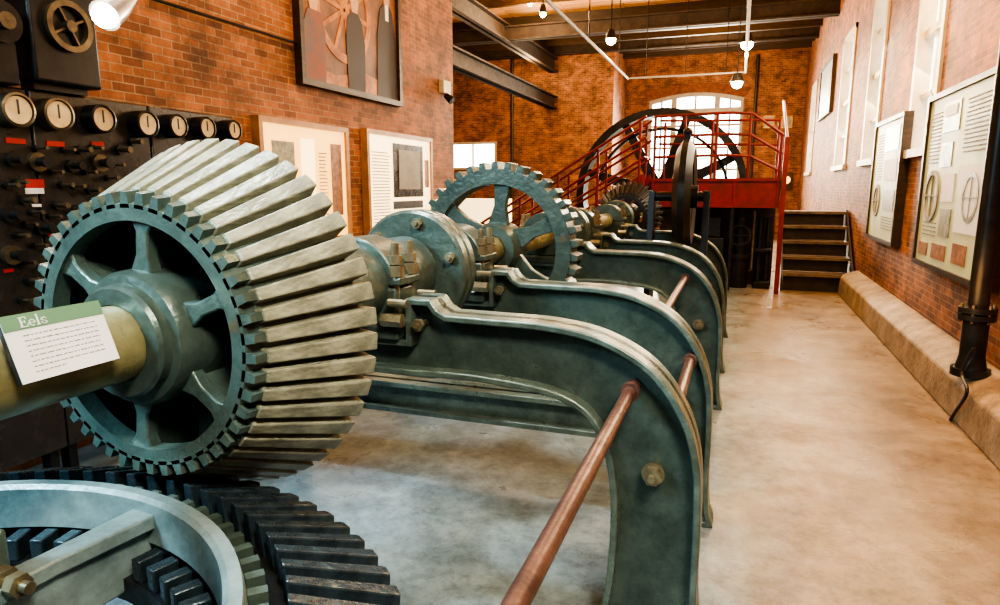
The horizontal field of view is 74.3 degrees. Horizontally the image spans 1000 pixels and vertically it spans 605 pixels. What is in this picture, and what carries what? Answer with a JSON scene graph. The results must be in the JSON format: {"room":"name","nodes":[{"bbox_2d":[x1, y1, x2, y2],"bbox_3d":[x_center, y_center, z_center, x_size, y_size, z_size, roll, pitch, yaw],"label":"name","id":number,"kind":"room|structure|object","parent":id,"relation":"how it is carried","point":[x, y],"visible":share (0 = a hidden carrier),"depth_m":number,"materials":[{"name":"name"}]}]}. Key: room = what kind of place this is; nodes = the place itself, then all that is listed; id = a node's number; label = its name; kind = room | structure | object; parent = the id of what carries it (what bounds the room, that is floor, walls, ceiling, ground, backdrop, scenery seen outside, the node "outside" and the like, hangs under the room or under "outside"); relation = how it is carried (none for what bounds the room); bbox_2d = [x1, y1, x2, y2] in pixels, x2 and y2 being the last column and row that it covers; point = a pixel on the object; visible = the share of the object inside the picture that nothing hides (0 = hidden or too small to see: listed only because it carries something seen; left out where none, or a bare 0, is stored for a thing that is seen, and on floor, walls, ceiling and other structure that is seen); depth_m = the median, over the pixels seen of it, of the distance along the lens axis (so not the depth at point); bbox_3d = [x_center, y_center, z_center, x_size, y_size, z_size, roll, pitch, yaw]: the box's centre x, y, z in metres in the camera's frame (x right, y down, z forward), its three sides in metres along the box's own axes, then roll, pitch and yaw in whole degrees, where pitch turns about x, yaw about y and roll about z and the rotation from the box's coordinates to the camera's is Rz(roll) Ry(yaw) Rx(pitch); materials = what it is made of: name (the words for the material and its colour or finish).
{"room":"industrial museum","nodes":[
{"label":"industrial museum","id":0,"kind":"room"},
{"bbox_2d":[2,0,453,471],"bbox_3d":[-2.870,-2.119,3.989,0.300,6.200,12.150,4,11,19],"label":"wall","id":1,"kind":"structure","parent":0,"point":[162,55],"depth_m":5.70,"materials":[{"name":"brick"}]},
{"bbox_2d":[89,0,136,30],"bbox_3d":[-2.100,-1.653,3.599,0.268,0.631,1.710,-6,12,-30],"label":"spotlight","id":2,"kind":"object","parent":1,"relation":"attached to","point":[109,15],"visible":1,"depth_m":2.91,"materials":[{"name":"beige paint"}]},
{"bbox_2d":[152,0,297,43],"bbox_3d":[-2.166,-2.281,5.413,0.024,0.041,1.702,4,11,19],"label":"conduit","id":3,"kind":"object","parent":1,"relation":"attached to","point":[159,1],"visible":1,"depth_m":5.26,"materials":[{"name":"black metal"}]},
{"bbox_2d":[250,115,351,237],"bbox_3d":[-1.871,-1.152,6.410,0.085,1.160,1.400,4,11,19],"label":"board","id":4,"kind":"object","parent":1,"relation":"attached to","point":[320,152],"visible":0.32,"depth_m":6.49,"materials":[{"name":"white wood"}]},
{"bbox_2d":[271,140,295,178],"bbox_3d":[-1.974,-1.280,6.032,0.008,0.382,0.312,4,11,19],"label":"print","id":5,"kind":"object","parent":4,"relation":"attached to","point":[286,149],"depth_m":6.03},
{"bbox_2d":[300,138,315,194],"bbox_3d":[-1.851,-1.151,6.403,0.008,0.848,0.208,4,11,19],"label":"print","id":6,"kind":"object","parent":4,"relation":"attached to","point":[307,145],"depth_m":6.36},
{"bbox_2d":[330,144,343,214],"bbox_3d":[-1.689,-1.271,6.841,0.008,0.721,0.182,4,11,19],"label":"print","id":7,"kind":"object","parent":4,"relation":"attached to","point":[336,158],"depth_m":6.83},
{"bbox_2d":[292,0,402,106],"bbox_3d":[-1.553,-3.134,6.972,0.080,1.850,1.980,4,11,19],"label":"painting","id":8,"kind":"object","parent":1,"relation":"attached to","point":[353,48],"visible":1,"depth_m":6.97,"materials":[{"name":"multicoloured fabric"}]},
{"bbox_2d":[360,128,433,234],"bbox_3d":[-1.227,-1.428,8.187,0.085,1.290,1.680,4,11,19],"label":"board","id":9,"kind":"object","parent":1,"relation":"attached to","point":[397,168],"visible":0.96,"depth_m":7.94,"materials":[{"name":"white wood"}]},
{"bbox_2d":[398,150,420,188],"bbox_3d":[-1.140,-1.668,8.318,0.014,0.476,0.569,4,11,19],"label":"print","id":10,"kind":"object","parent":9,"relation":"attached to","point":[409,161],"depth_m":8.30,"materials":[{"name":"grey paper"}]},
{"bbox_2d":[424,160,428,186],"bbox_3d":[-0.975,-1.714,8.786,0.008,0.357,0.111,4,11,19],"label":"print","id":11,"kind":"object","parent":9,"relation":"attached to","point":[426,162],"depth_m":8.77},
{"bbox_2d":[439,79,454,104],"bbox_3d":[-0.714,-2.928,9.210,0.198,0.327,0.250,4,11,19],"label":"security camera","id":12,"kind":"object","parent":1,"relation":"attached to","point":[444,85],"visible":1,"depth_m":9.15,"materials":[{"name":"beige paint"}]},
{"bbox_2d":[27,237,999,604],"bbox_3d":[-0.544,-0.266,11.959,13.600,0.200,27.900,4,11,19],"label":"floor","id":13,"kind":"structure","parent":0,"point":[836,477],"depth_m":3.77,"materials":[{"name":"concrete"}]},
{"bbox_2d":[0,85,67,471],"bbox_3d":[-2.576,0.036,3.273,0.220,2.200,0.810,4,11,19],"label":"panel","id":14,"kind":"object","parent":13,"relation":"on","point":[25,437],"visible":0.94,"depth_m":3.42,"materials":[{"name":"black metal"}]},
{"bbox_2d":[0,0,22,85],"bbox_3d":[-2.460,-1.270,3.223,0.200,0.390,0.200,4,11,19],"label":"governor relay","id":15,"kind":"object","parent":14,"relation":"on","point":[11,25],"visible":0.96,"depth_m":3.23,"materials":[{"name":"black metal"}]},
{"bbox_2d":[25,89,158,467],"bbox_3d":[-2.331,-0.082,3.947,0.220,2.200,0.756,4,11,19],"label":"panel","id":16,"kind":"object","parent":13,"relation":"on","point":[94,144],"visible":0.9,"depth_m":3.71,"materials":[{"name":"black metal"}]},
{"bbox_2d":[4,0,101,96],"bbox_3d":[-2.360,-1.463,3.503,0.220,0.674,0.380,4,11,19],"label":"case","id":17,"kind":"object","parent":16,"relation":"on","point":[57,48],"visible":0.97,"depth_m":3.45,"materials":[{"name":"black metal"}]},
{"bbox_2d":[146,106,241,158],"bbox_3d":[-2.078,-0.205,4.650,0.215,2.200,0.740,4,11,19],"label":"panel","id":18,"kind":"object","parent":13,"relation":"on","point":[176,127],"visible":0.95,"depth_m":4.40,"materials":[{"name":"black metal"}]},
{"bbox_2d":[0,465,400,604],"bbox_3d":[-1.236,1.025,1.103,2.195,1.000,2.195,9,13,41],"label":"gear","id":19,"kind":"object","parent":13,"relation":"on","point":[79,535],"visible":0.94,"depth_m":1.61,"materials":[{"name":"metal"}]},
{"bbox_2d":[120,293,702,604],"bbox_3d":[-0.578,0.580,2.889,2.880,1.262,0.220,4,11,19],"label":"frame","id":20,"kind":"object","parent":13,"relation":"on","point":[654,460],"visible":0.56,"depth_m":2.51,"materials":[{"name":"green paint"}]},
{"bbox_2d":[354,234,436,339],"bbox_3d":[-0.551,-0.075,2.775,0.490,0.408,0.316,4,11,19],"label":"bearing","id":21,"kind":"object","parent":20,"relation":"on","point":[400,268],"visible":0.39,"depth_m":2.65,"materials":[{"name":"green paint"}]},
{"bbox_2d":[0,212,642,419],"bbox_3d":[0.606,-0.657,6.027,0.330,0.330,13.000,4,11,19],"label":"shaft","id":22,"kind":"object","parent":21,"relation":"on","point":[127,335],"visible":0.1,"depth_m":1.60,"materials":[{"name":"green paint"}]},
{"bbox_2d":[0,300,119,386],"bbox_3d":[-0.950,0.080,1.415,0.087,0.138,0.222,4,11,19],"label":"card","id":23,"kind":"object","parent":22,"relation":"attached to","point":[39,345],"visible":1,"depth_m":1.39,"materials":[{"name":"white paper"}]},
{"bbox_2d":[34,138,377,480],"bbox_3d":[-0.911,0.073,1.856,1.065,1.065,0.385,4,11,19],"label":"gear","id":24,"kind":"object","parent":22,"relation":"attached to","point":[236,279],"visible":0.84,"depth_m":1.75,"materials":[{"name":"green metal"}]},
{"bbox_2d":[368,209,475,307],"bbox_3d":[-0.390,-0.178,3.289,0.570,0.570,0.345,4,11,19],"label":"coupling","id":25,"kind":"object","parent":22,"relation":"attached to","point":[452,252],"visible":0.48,"depth_m":3.12,"materials":[{"name":"green paint"}]},
{"bbox_2d":[428,162,583,281],"bbox_3d":[-0.018,-0.357,4.312,1.099,1.100,0.220,4,11,19],"label":"gear","id":26,"kind":"object","parent":22,"relation":"attached to","point":[504,176],"visible":0.52,"depth_m":4.18,"materials":[{"name":"green paint"}]},
{"bbox_2d":[567,206,590,240],"bbox_3d":[0.598,-0.653,6.006,0.456,0.456,0.345,4,11,19],"label":"coupling","id":27,"kind":"object","parent":22,"relation":"attached to","point":[582,219],"visible":0.19,"depth_m":5.83,"materials":[{"name":"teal metal"}]},
{"bbox_2d":[605,200,633,228],"bbox_3d":[1.492,-1.083,8.464,0.456,0.456,0.345,4,11,19],"label":"coupling","id":28,"kind":"object","parent":22,"relation":"attached to","point":[630,214],"visible":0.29,"depth_m":8.29,"materials":[{"name":"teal metal"}]},
{"bbox_2d":[597,181,662,229],"bbox_3d":[1.784,-1.224,9.268,0.956,0.958,0.310,4,11,19],"label":"gear","id":29,"kind":"object","parent":22,"relation":"attached to","point":[629,192],"visible":0.44,"depth_m":9.18,"materials":[{"name":"metal"}]},
{"bbox_2d":[500,377,640,604],"bbox_3d":[0.028,0.525,1.149,0.068,0.068,2.780,4,11,19],"label":"rod","id":30,"kind":"object","parent":20,"relation":"attached to","point":[525,586],"visible":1,"depth_m":1.45,"materials":[{"name":"brown metal"}]},
{"bbox_2d":[459,198,511,223],"bbox_3d":[-0.531,-1.544,14.481,1.600,1.450,0.600,4,11,19],"label":"display case","id":31,"kind":"object","parent":13,"relation":"on","point":[477,209],"visible":0.18,"depth_m":14.12,"materials":[{"name":"white wood"}]},
{"bbox_2d":[396,241,721,409],"bbox_3d":[0.383,0.117,5.532,2.880,1.262,0.220,4,11,19],"label":"frame","id":32,"kind":"object","parent":13,"relation":"on","point":[698,304],"visible":0.33,"depth_m":5.13,"materials":[{"name":"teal metal"}]},
{"bbox_2d":[519,212,574,262],"bbox_3d":[0.410,-0.538,5.418,0.490,0.408,0.316,4,11,19],"label":"shaft bearing","id":33,"kind":"object","parent":32,"relation":"on","point":[546,254],"visible":0.24,"depth_m":5.36,"materials":[{"name":"green paint"}]},
{"bbox_2d":[665,274,689,307],"bbox_3d":[1.121,-0.048,4.221,0.068,0.068,1.860,4,11,19],"label":"rod","id":34,"kind":"object","parent":32,"relation":"attached to","point":[685,278],"visible":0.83,"depth_m":4.28,"materials":[{"name":"brown metal"}]},
{"bbox_2d":[480,115,652,226],"bbox_3d":[1.079,-1.735,11.575,2.962,2.828,0.802,4,11,19],"label":"staircase","id":35,"kind":"structure","parent":13,"relation":"on","point":[646,180],"depth_m":11.25,"materials":[{"name":"metal"}]},
{"bbox_2d":[461,267,712,527],"bbox_3d":[-0.258,0.425,3.770,2.880,1.262,0.220,4,11,19],"label":"frame","id":36,"kind":"object","parent":13,"relation":"on","point":[638,317],"visible":0.35,"depth_m":3.36,"materials":[{"name":"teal metal"}]},
{"bbox_2d":[357,372,596,437],"bbox_3d":[-0.273,0.552,3.749,2.140,0.180,0.150,4,11,19],"label":"tie beam","id":37,"kind":"structure","parent":36,"relation":"attached to","point":[430,397],"depth_m":3.67,"materials":[{"name":"green metal"}]},
{"bbox_2d":[456,223,508,301],"bbox_3d":[-0.231,-0.230,3.656,0.490,0.408,0.316,4,11,19],"label":"bearing","id":38,"kind":"object","parent":36,"relation":"on","point":[483,248],"visible":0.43,"depth_m":3.53,"materials":[{"name":"green paint"}]},
{"bbox_2d":[678,351,696,396],"bbox_3d":[0.800,0.341,2.869,0.068,0.068,0.910,4,11,19],"label":"rod","id":39,"kind":"object","parent":36,"relation":"attached to","point":[689,361],"visible":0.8,"depth_m":2.96,"materials":[{"name":"brown metal"}]},
{"bbox_2d":[576,108,745,210],"bbox_3d":[2.974,-2.004,12.263,3.080,3.080,0.400,4,11,19],"label":"flywheel","id":40,"kind":"object","parent":13,"relation":"on","point":[627,121],"visible":0.32,"depth_m":12.07,"materials":[{"name":"metal"}]},
{"bbox_2d":[599,233,724,372],"bbox_3d":[0.754,-0.061,6.552,2.880,1.262,0.220,4,11,19],"label":"frame","id":41,"kind":"object","parent":13,"relation":"on","point":[611,241],"visible":0.26,"depth_m":6.12,"materials":[{"name":"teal metal"}]},
{"bbox_2d":[578,208,607,248],"bbox_3d":[0.781,-0.717,6.438,0.490,0.408,0.316,4,11,19],"label":"shaft bearing","id":42,"kind":"object","parent":41,"relation":"on","point":[594,218],"visible":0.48,"depth_m":6.30,"materials":[{"name":"green paint"}]},
{"bbox_2d":[660,210,670,229],"bbox_3d":[3.115,-0.989,11.742,0.550,1.300,0.200,4,11,19],"label":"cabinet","id":43,"kind":"object","parent":13,"relation":"on","point":[666,222],"visible":0.17,"depth_m":11.62,"materials":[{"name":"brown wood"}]},
{"bbox_2d":[625,224,727,337],"bbox_3d":[1.277,-0.313,7.989,2.880,1.262,0.220,4,11,19],"label":"frame","id":44,"kind":"object","parent":13,"relation":"on","point":[633,232],"visible":0.21,"depth_m":7.55,"materials":[{"name":"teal metal"}]},
{"bbox_2d":[590,204,627,238],"bbox_3d":[1.304,-0.968,7.876,0.490,0.408,0.316,4,11,19],"label":"shaft bearing","id":45,"kind":"object","parent":44,"relation":"on","point":[618,226],"visible":0.61,"depth_m":7.76,"materials":[{"name":"green paint"}]},
{"bbox_2d":[644,127,709,296],"bbox_3d":[1.897,-0.683,7.063,0.620,2.310,1.180,4,11,19],"label":"pulley","id":46,"kind":"object","parent":13,"relation":"on","point":[685,195],"visible":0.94,"depth_m":6.70,"materials":[{"name":"black metal"}]},
{"bbox_2d":[700,216,724,257],"bbox_3d":[3.647,-0.891,11.474,0.460,1.200,0.470,4,11,19],"label":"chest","id":47,"kind":"object","parent":13,"relation":"on","point":[715,222],"visible":0.23,"depth_m":11.27,"materials":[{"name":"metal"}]},
{"bbox_2d":[651,111,783,290],"bbox_3d":[3.627,-1.702,11.195,2.034,2.893,0.842,4,11,19],"label":"platform","id":48,"kind":"object","parent":13,"relation":"on","point":[747,192],"visible":0.89,"depth_m":10.74,"materials":[{"name":"paint"}]},
{"bbox_2d":[663,207,775,284],"bbox_3d":[3.852,-1.235,11.755,1.900,1.780,0.040,4,11,19],"label":"partition panel","id":49,"kind":"object","parent":13,"relation":"on","point":[725,213],"visible":0.21,"depth_m":11.59,"materials":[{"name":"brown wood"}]},
{"bbox_2d":[726,211,755,287],"bbox_3d":[4.107,-0.909,11.288,0.429,1.300,0.400,4,11,19],"label":"pump","id":50,"kind":"object","parent":13,"relation":"on","point":[739,270],"visible":0.88,"depth_m":11.20,"materials":[{"name":"black metal"}]},
{"bbox_2d":[752,217,773,288],"bbox_3d":[4.468,-0.847,11.221,0.260,1.200,0.300,4,11,19],"label":"stand","id":51,"kind":"object","parent":13,"relation":"on","point":[757,283],"visible":1,"depth_m":11.17,"materials":[{"name":"black metal"}]},
{"bbox_2d":[773,100,789,293],"bbox_3d":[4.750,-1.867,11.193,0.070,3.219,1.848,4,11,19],"label":"post","id":52,"kind":"object","parent":13,"relation":"on","point":[787,139],"visible":1,"depth_m":10.41,"materials":[{"name":"metal"}]},
{"bbox_2d":[775,209,853,292],"bbox_3d":[5.453,-0.944,11.482,1.090,1.300,1.720,4,11,19],"label":"wooden steps","id":53,"kind":"structure","parent":13,"relation":"on","point":[817,232],"depth_m":11.27,"materials":[{"name":"brown wood"}]},
{"bbox_2d":[453,52,626,224],"bbox_3d":[0.689,-5.621,23.999,7.300,6.200,2.800,4,11,19],"label":"wall","id":54,"kind":"structure","parent":0,"point":[590,91],"depth_m":22.16,"materials":[{"name":"brick"}]},
{"bbox_2d":[454,141,496,169],"bbox_3d":[-0.945,-5.154,23.214,1.800,0.950,0.150,4,11,19],"label":"window","id":55,"kind":"structure","parent":54,"relation":"in","point":[466,154],"depth_m":23.23,"materials":[{"name":"white glass"}]},
{"bbox_2d":[510,59,513,220],"bbox_3d":[0.412,-5.269,22.566,0.098,6.000,0.100,4,11,19],"label":"downpipe","id":56,"kind":"object","parent":54,"relation":"attached to","point":[512,60],"visible":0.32,"depth_m":22.41,"materials":[{"name":"black metal"}]},
{"bbox_2d":[618,39,814,53],"bbox_3d":[3.331,-8.276,21.765,12.850,0.200,0.120,4,11,19],"label":"ceiling beam","id":57,"kind":"structure","parent":54,"relation":"attached to","point":[801,40],"depth_m":20.59,"materials":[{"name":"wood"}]},
{"bbox_2d":[623,41,811,58],"bbox_3d":[3.651,-8.430,22.646,12.850,0.200,0.120,4,11,19],"label":"trim","id":58,"kind":"structure","parent":54,"relation":"attached to","point":[805,43],"depth_m":21.42,"materials":[{"name":"brown wood"}]},
{"bbox_2d":[452,0,698,22],"bbox_3d":[-0.544,-6.570,10.856,13.600,0.200,27.900,4,11,19],"label":"ceiling","id":59,"kind":"structure","parent":0,"point":[576,5],"depth_m":16.70,"materials":[{"name":"brown wood"}]},
{"bbox_2d":[539,0,546,16],"bbox_3d":[0.958,-6.739,14.648,0.175,0.774,0.175,4,11,19],"label":"pendant light","id":60,"kind":"object","parent":59,"relation":"hanging from","point":[542,12],"visible":1,"depth_m":14.64,"materials":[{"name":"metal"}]},
{"bbox_2d":[544,0,628,79],"bbox_3d":[1.626,-5.686,11.893,0.060,1.898,9.000,4,11,19],"label":"pipe","id":61,"kind":"object","parent":59,"relation":"hanging from","point":[549,2],"visible":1,"depth_m":11.97,"materials":[{"name":"grey metal"}]},
{"bbox_2d":[605,0,616,44],"bbox_3d":[2.326,-6.173,13.710,0.250,1.566,0.250,4,11,19],"label":"pendant light","id":62,"kind":"object","parent":59,"relation":"hanging from","point":[611,37],"visible":1,"depth_m":13.74,"materials":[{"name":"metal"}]},
{"bbox_2d":[469,27,819,60],"bbox_3d":[2.943,-8.015,20.712,12.850,0.350,0.200,4,11,19],"label":"ceiling beam","id":63,"kind":"structure","parent":59,"relation":"attached to","point":[809,32],"depth_m":19.94,"materials":[{"name":"brown wood"}]},
{"bbox_2d":[629,0,743,78],"bbox_3d":[4.424,-6.341,15.614,2.640,1.891,0.044,4,11,19],"label":"pipe","id":64,"kind":"object","parent":59,"relation":"hanging from","point":[685,74],"visible":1,"depth_m":15.69,"materials":[{"name":"grey"}]},
{"bbox_2d":[730,0,743,88],"bbox_3d":[5.212,-5.875,14.331,0.300,2.367,0.300,4,11,19],"label":"ceiling spotlight","id":65,"kind":"object","parent":59,"relation":"hanging from","point":[737,80],"visible":1,"depth_m":14.41,"materials":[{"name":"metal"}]},
{"bbox_2d":[739,33,754,49],"bbox_3d":[5.025,-6.005,13.297,0.300,1.754,0.300,4,11,19],"label":"ceiling spotlight","id":66,"kind":"object","parent":59,"relation":"hanging from","point":[743,39],"visible":0.71,"depth_m":13.34,"materials":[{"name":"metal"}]},
{"bbox_2d":[744,0,751,72],"bbox_3d":[4.187,-5.528,10.990,0.060,1.898,9.000,4,11,19],"label":"pipe","id":67,"kind":"object","parent":59,"relation":"hanging from","point":[748,15],"visible":1,"depth_m":11.26,"materials":[{"name":"grey metal"}]},
{"bbox_2d":[624,47,808,236],"bbox_3d":[7.300,-5.442,22.975,5.850,6.200,0.300,4,11,19],"label":"wall","id":68,"kind":"structure","parent":0,"point":[782,72],"depth_m":22.20,"materials":[{"name":"brick"}]},
{"bbox_2d":[647,92,743,177],"bbox_3d":[6.767,-5.560,23.067,3.130,3.400,0.190,4,11,19],"label":"window","id":69,"kind":"structure","parent":68,"relation":"in","point":[698,102],"depth_m":22.92,"materials":[{"name":"white glass"}]},
{"bbox_2d":[642,83,751,100],"bbox_3d":[6.735,-7.258,22.679,3.630,0.520,0.040,4,11,19],"label":"trim","id":70,"kind":"structure","parent":68,"relation":"attached to","point":[651,95],"depth_m":22.63,"materials":[{"name":"brick"}]},
{"bbox_2d":[749,55,759,177],"bbox_3d":[8.532,-5.225,22.317,0.098,6.000,0.100,4,11,19],"label":"downpipe","id":71,"kind":"object","parent":68,"relation":"attached to","point":[758,56],"visible":0.59,"depth_m":22.05,"materials":[{"name":"brown metal"}]},
{"bbox_2d":[763,115,774,127],"bbox_3d":[8.993,-6.036,22.061,0.340,0.400,0.060,4,11,19],"label":"picture frame","id":72,"kind":"object","parent":68,"relation":"attached to","point":[765,117],"visible":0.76,"depth_m":22.04,"materials":[{"name":"beige paper"}]},
{"bbox_2d":[765,117,772,126],"bbox_3d":[8.997,-6.038,22.073,0.260,0.320,0.025,4,11,19],"label":"picture","id":73,"kind":"object","parent":72,"relation":"attached to","point":[771,122],"depth_m":22.05},
{"bbox_2d":[780,172,792,188],"bbox_3d":[9.560,-4.069,22.055,0.400,0.550,0.327,4,11,19],"label":"wall lamp","id":74,"kind":"object","parent":68,"relation":"attached to","point":[789,174],"visible":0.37,"depth_m":22.09,"materials":[{"name":"white glass"}]},
{"bbox_2d":[781,115,792,127],"bbox_3d":[9.516,-5.986,21.879,0.340,0.400,0.060,4,11,19],"label":"picture frame","id":75,"kind":"object","parent":68,"relation":"attached to","point":[789,118],"visible":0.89,"depth_m":21.86,"materials":[{"name":"beige paper"}]},
{"bbox_2d":[783,117,790,126],"bbox_3d":[9.520,-5.988,21.891,0.260,0.320,0.025,4,11,19],"label":"picture","id":76,"kind":"object","parent":75,"relation":"attached to","point":[788,118],"depth_m":21.86},
{"bbox_2d":[797,0,999,369],"bbox_3d":[5.606,-3.029,9.186,0.400,6.200,27.800,4,11,19],"label":"wall","id":77,"kind":"structure","parent":0,"point":[972,41],"depth_m":8.75,"materials":[{"name":"brick"}]},
{"bbox_2d":[476,0,573,8],"bbox_3d":[1.088,-7.197,15.599,12.850,0.200,0.120,4,11,19],"label":"trim","id":78,"kind":"structure","parent":77,"relation":"attached to","point":[489,4],"depth_m":15.87,"materials":[{"name":"brown wood"}]},
{"bbox_2d":[452,0,798,29],"bbox_3d":[1.729,-7.505,17.360,12.850,0.200,0.120,4,11,19],"label":"ceiling beam","id":79,"kind":"structure","parent":77,"relation":"attached to","point":[701,4],"depth_m":16.75,"materials":[{"name":"brown wood"}]},
{"bbox_2d":[457,18,822,51],"bbox_3d":[2.690,-7.968,20.003,12.850,0.200,0.120,4,11,19],"label":"ceiling beam","id":80,"kind":"structure","parent":77,"relation":"attached to","point":[811,22],"depth_m":19.15,"materials":[{"name":"brown wood"}]},
{"bbox_2d":[463,17,826,45],"bbox_3d":[2.370,-7.813,19.122,12.850,0.200,0.120,4,11,19],"label":"ceiling beam","id":81,"kind":"structure","parent":77,"relation":"attached to","point":[825,17],"depth_m":18.29,"materials":[{"name":"brown wood"}]},
{"bbox_2d":[452,0,840,45],"bbox_3d":[1.468,-6.911,16.724,12.850,0.350,0.250,4,11,19],"label":"ceiling beam","id":82,"kind":"structure","parent":77,"relation":"attached to","point":[801,9],"depth_m":15.80,"materials":[{"name":"brown wood"}]},
{"bbox_2d":[804,79,818,175],"bbox_3d":[8.986,-4.936,18.838,0.270,2.570,1.520,4,11,19],"label":"window","id":83,"kind":"structure","parent":77,"relation":"in","point":[815,86],"depth_m":19.29,"materials":[{"name":"beige paint"}]},
{"bbox_2d":[817,53,837,121],"bbox_3d":[7.788,-5.065,15.746,0.085,1.250,2.400,4,11,19],"label":"wall picture","id":84,"kind":"object","parent":77,"relation":"attached to","point":[828,73],"visible":1,"depth_m":15.38,"materials":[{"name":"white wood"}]},
{"bbox_2d":[821,68,830,103],"bbox_3d":[7.768,-5.151,15.738,0.008,0.632,1.610,4,11,19],"label":"print","id":85,"kind":"object","parent":84,"relation":"attached to","point":[826,81],"depth_m":15.64},
{"bbox_2d":[830,22,858,170],"bbox_3d":[6.827,-3.922,12.899,0.270,2.620,1.720,4,11,19],"label":"window","id":86,"kind":"structure","parent":77,"relation":"in","point":[850,42],"depth_m":13.41,"materials":[{"name":"beige paint"}]},
{"bbox_2d":[856,0,890,166],"bbox_3d":[5.765,-3.460,9.969,0.270,2.720,1.320,4,11,19],"label":"window","id":87,"kind":"structure","parent":77,"relation":"in","point":[881,16],"depth_m":10.37,"materials":[{"name":"beige paint"}]},
{"bbox_2d":[865,111,914,246],"bbox_3d":[5.039,-1.585,8.593,0.105,1.580,1.750,4,11,19],"label":"board","id":88,"kind":"object","parent":77,"relation":"attached to","point":[893,135],"visible":1,"depth_m":8.30,"materials":[{"name":"brown wood"}]},
{"bbox_2d":[881,190,894,210],"bbox_3d":[4.898,-1.293,8.339,0.008,0.252,0.660,4,11,19],"label":"print","id":89,"kind":"object","parent":88,"relation":"attached to","point":[888,196],"depth_m":8.30},
{"bbox_2d":[883,158,897,180],"bbox_3d":[4.912,-1.671,8.313,0.008,0.266,0.742,4,11,19],"label":"print","id":90,"kind":"object","parent":88,"relation":"attached to","point":[890,164],"depth_m":8.26,"materials":[{"name":"white paper"}]},
{"bbox_2d":[884,124,900,151],"bbox_3d":[4.926,-2.057,8.285,0.008,0.296,0.825,4,11,19],"label":"print","id":91,"kind":"object","parent":88,"relation":"attached to","point":[893,131],"depth_m":8.23},
{"bbox_2d":[838,270,999,469],"bbox_3d":[3.090,0.870,3.746,0.269,0.395,14.750,4,11,19],"label":"stone ledge","id":92,"kind":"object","parent":77,"relation":"attached to","point":[924,349],"depth_m":5.77,"materials":[{"name":"stone"}]},
{"bbox_2d":[949,42,999,379],"bbox_3d":[3.434,-2.353,4.324,0.250,5.855,0.250,4,11,19],"label":"standpipe","id":93,"kind":"object","parent":92,"relation":"on","point":[976,314],"visible":0.96,"depth_m":4.64,"materials":[{"name":"black metal"}]},
{"bbox_2d":[948,347,975,420],"bbox_3d":[3.305,0.624,4.722,0.065,0.658,0.368,4,11,19],"label":"cable","id":94,"kind":"object","parent":93,"relation":"hanging from","point":[973,349],"visible":0.91,"depth_m":4.66,"materials":[{"name":"black rubber"}]},
{"bbox_2d":[903,0,949,157],"bbox_3d":[4.711,-2.953,7.071,0.270,2.720,1.270,4,11,19],"label":"window","id":95,"kind":"structure","parent":77,"relation":"in","point":[933,14],"depth_m":7.51,"materials":[{"name":"beige paint"}]},
{"bbox_2d":[911,66,999,292],"bbox_3d":[3.989,-1.060,5.740,0.125,1.650,2.120,4,11,19],"label":"board","id":96,"kind":"object","parent":77,"relation":"attached to","point":[958,116],"visible":0.91,"depth_m":5.73,"materials":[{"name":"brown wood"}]},
{"bbox_2d":[918,240,927,254],"bbox_3d":[4.206,-0.544,6.568,0.008,0.124,0.303,4,11,19],"label":"print","id":97,"kind":"object","parent":96,"relation":"attached to","point":[923,244],"depth_m":6.54},
{"bbox_2d":[930,242,945,261],"bbox_3d":[4.025,-0.465,6.071,0.008,0.140,0.444,4,11,19],"label":"print","id":98,"kind":"object","parent":96,"relation":"attached to","point":[938,249],"depth_m":6.04},
{"bbox_2d":[937,208,951,237],"bbox_3d":[3.991,-0.716,5.930,0.008,0.248,0.323,4,11,19],"label":"print","id":99,"kind":"object","parent":96,"relation":"attached to","point":[945,217],"depth_m":5.90},
{"bbox_2d":[939,141,953,167],"bbox_3d":[4.049,-1.339,5.985,0.008,0.217,0.343,4,11,19],"label":"print","id":100,"kind":"object","parent":96,"relation":"attached to","point":[947,150],"depth_m":5.96},
{"bbox_2d":[940,173,955,201],"bbox_3d":[3.998,-1.025,5.895,0.008,0.248,0.364,4,11,19],"label":"print","id":101,"kind":"object","parent":96,"relation":"attached to","point":[948,179],"depth_m":5.87,"materials":[{"name":"white paper"}]},
{"bbox_2d":[945,102,958,117],"bbox_3d":[4.036,-1.716,5.891,0.014,0.093,0.364,4,11,19],"label":"print","id":102,"kind":"object","parent":96,"relation":"attached to","point":[952,108],"depth_m":5.87,"materials":[{"name":"white paper"}]},
{"bbox_2d":[943,98,962,133],"bbox_3d":[4.032,-1.659,5.881,0.008,0.264,0.485,4,11,19],"label":"print","id":103,"kind":"object","parent":96,"relation":"attached to","point":[954,106],"depth_m":5.84},
{"bbox_2d":[950,243,966,266],"bbox_3d":[3.821,-0.397,5.503,0.008,0.170,0.364,4,11,19],"label":"print","id":104,"kind":"object","parent":96,"relation":"attached to","point":[959,250],"depth_m":5.48},
{"bbox_3d":[-2.142,-4.336,16.654,7.000,6.200,13.150,4,11,19],"label":"wall","id":105,"kind":"structure","parent":0,"visible":0},
{"bbox_2d":[452,0,557,72],"bbox_3d":[-0.397,-6.743,15.760,0.300,0.450,12.850,4,11,19],"label":"ceiling beam","id":106,"kind":"structure","parent":105,"relation":"attached to","point":[473,13],"depth_m":16.52,"materials":[{"name":"brown wood"}]},
{"bbox_2d":[453,45,557,108],"bbox_3d":[-0.397,-5.585,15.962,0.300,0.400,12.850,4,11,19],"label":"ceiling beam","id":107,"kind":"structure","parent":105,"relation":"attached to","point":[466,63],"depth_m":16.84,"materials":[{"name":"metal"}]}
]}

